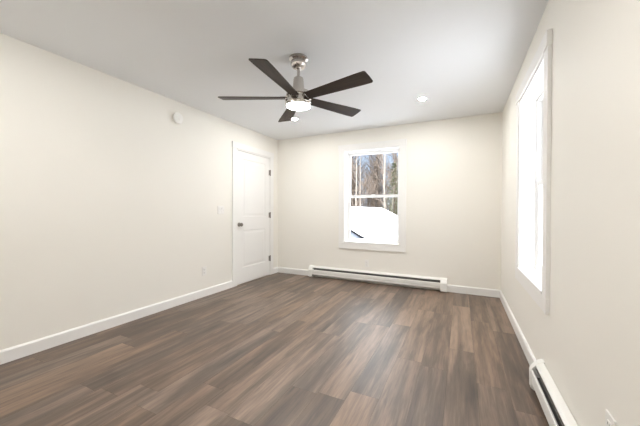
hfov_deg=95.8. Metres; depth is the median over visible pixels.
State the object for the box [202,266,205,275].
wall outlet
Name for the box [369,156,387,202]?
bare tree
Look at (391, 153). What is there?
bare tree
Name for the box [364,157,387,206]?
bare tree
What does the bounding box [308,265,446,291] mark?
baseboard heater
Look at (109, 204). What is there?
wall
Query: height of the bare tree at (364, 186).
15.542 m
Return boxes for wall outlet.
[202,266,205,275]
[605,409,615,425]
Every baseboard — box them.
[0,267,277,364]
[278,267,499,297]
[500,290,535,364]
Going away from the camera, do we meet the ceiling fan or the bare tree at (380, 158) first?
the ceiling fan
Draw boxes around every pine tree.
[351,156,361,206]
[370,155,383,207]
[386,162,397,213]
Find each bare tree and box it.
[351,155,375,206]
[358,155,389,208]
[359,154,389,207]
[362,155,378,203]
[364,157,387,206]
[365,154,387,205]
[366,158,389,207]
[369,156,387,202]
[375,153,397,208]
[379,152,397,214]
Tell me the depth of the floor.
2.10 m
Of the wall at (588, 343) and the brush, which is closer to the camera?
the wall at (588, 343)
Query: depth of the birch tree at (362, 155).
39.11 m
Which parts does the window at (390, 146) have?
sill, head casing, frame, sash, sash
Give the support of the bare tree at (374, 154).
on the ground
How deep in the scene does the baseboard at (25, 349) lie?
2.70 m
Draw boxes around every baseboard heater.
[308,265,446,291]
[529,359,577,425]
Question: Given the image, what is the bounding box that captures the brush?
[354,201,395,212]
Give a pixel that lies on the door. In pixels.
(252, 168)
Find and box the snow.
[351,207,396,239]
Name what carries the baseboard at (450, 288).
attached to the wall at (454, 165)
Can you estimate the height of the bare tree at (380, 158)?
16.198 m
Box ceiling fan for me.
[218,53,372,121]
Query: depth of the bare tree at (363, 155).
58.22 m
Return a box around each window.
[338,139,406,251]
[515,29,551,314]
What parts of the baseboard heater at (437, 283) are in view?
panel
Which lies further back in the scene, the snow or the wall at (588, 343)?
the snow
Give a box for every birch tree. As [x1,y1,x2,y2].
[351,155,374,206]
[352,155,377,206]
[368,153,397,209]
[370,154,397,209]
[372,153,397,212]
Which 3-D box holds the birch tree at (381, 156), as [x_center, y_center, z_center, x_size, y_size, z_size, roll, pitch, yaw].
[9.005,-3.071,36.700,5.609,14.372,4.176,0,0,0]
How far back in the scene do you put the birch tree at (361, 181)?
38.24 m
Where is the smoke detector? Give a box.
[172,112,182,123]
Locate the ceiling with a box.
[0,0,548,139]
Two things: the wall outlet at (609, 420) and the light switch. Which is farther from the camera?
the light switch
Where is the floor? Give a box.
[0,272,548,425]
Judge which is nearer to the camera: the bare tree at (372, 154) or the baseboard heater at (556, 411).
the baseboard heater at (556, 411)
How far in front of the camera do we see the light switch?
4.08 m
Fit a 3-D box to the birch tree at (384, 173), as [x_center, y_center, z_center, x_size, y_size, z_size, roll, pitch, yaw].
[7.801,-4.114,35.611,5.442,16.466,5.348,0,0,-31]
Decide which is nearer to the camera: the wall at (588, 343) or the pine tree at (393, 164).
the wall at (588, 343)
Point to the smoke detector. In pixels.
(177, 117)
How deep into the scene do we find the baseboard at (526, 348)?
2.55 m
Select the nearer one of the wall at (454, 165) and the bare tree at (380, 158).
the wall at (454, 165)
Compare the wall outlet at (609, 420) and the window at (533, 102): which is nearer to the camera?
the wall outlet at (609, 420)
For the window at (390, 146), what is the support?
in the wall at (454, 165)
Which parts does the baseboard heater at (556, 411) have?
panel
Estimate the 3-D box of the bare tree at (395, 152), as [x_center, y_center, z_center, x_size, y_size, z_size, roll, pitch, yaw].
[13.641,-5.272,51.999,7.652,18.605,8.849,0,1,35]
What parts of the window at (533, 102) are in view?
sill, head casing, frame, sash, sash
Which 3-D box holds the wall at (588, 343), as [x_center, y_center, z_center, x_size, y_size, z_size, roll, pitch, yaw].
[1.394,-0.015,1.572,0.170,2.590,4.888,0,0,26]
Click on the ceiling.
(466, 57)
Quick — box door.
[232,141,273,286]
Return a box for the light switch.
[218,206,223,213]
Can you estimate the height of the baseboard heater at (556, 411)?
0.191 m
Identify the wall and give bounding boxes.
[0,33,277,349]
[278,112,501,290]
[501,0,639,425]
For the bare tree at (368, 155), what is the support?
on the ground
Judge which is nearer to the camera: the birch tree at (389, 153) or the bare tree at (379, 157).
the birch tree at (389, 153)

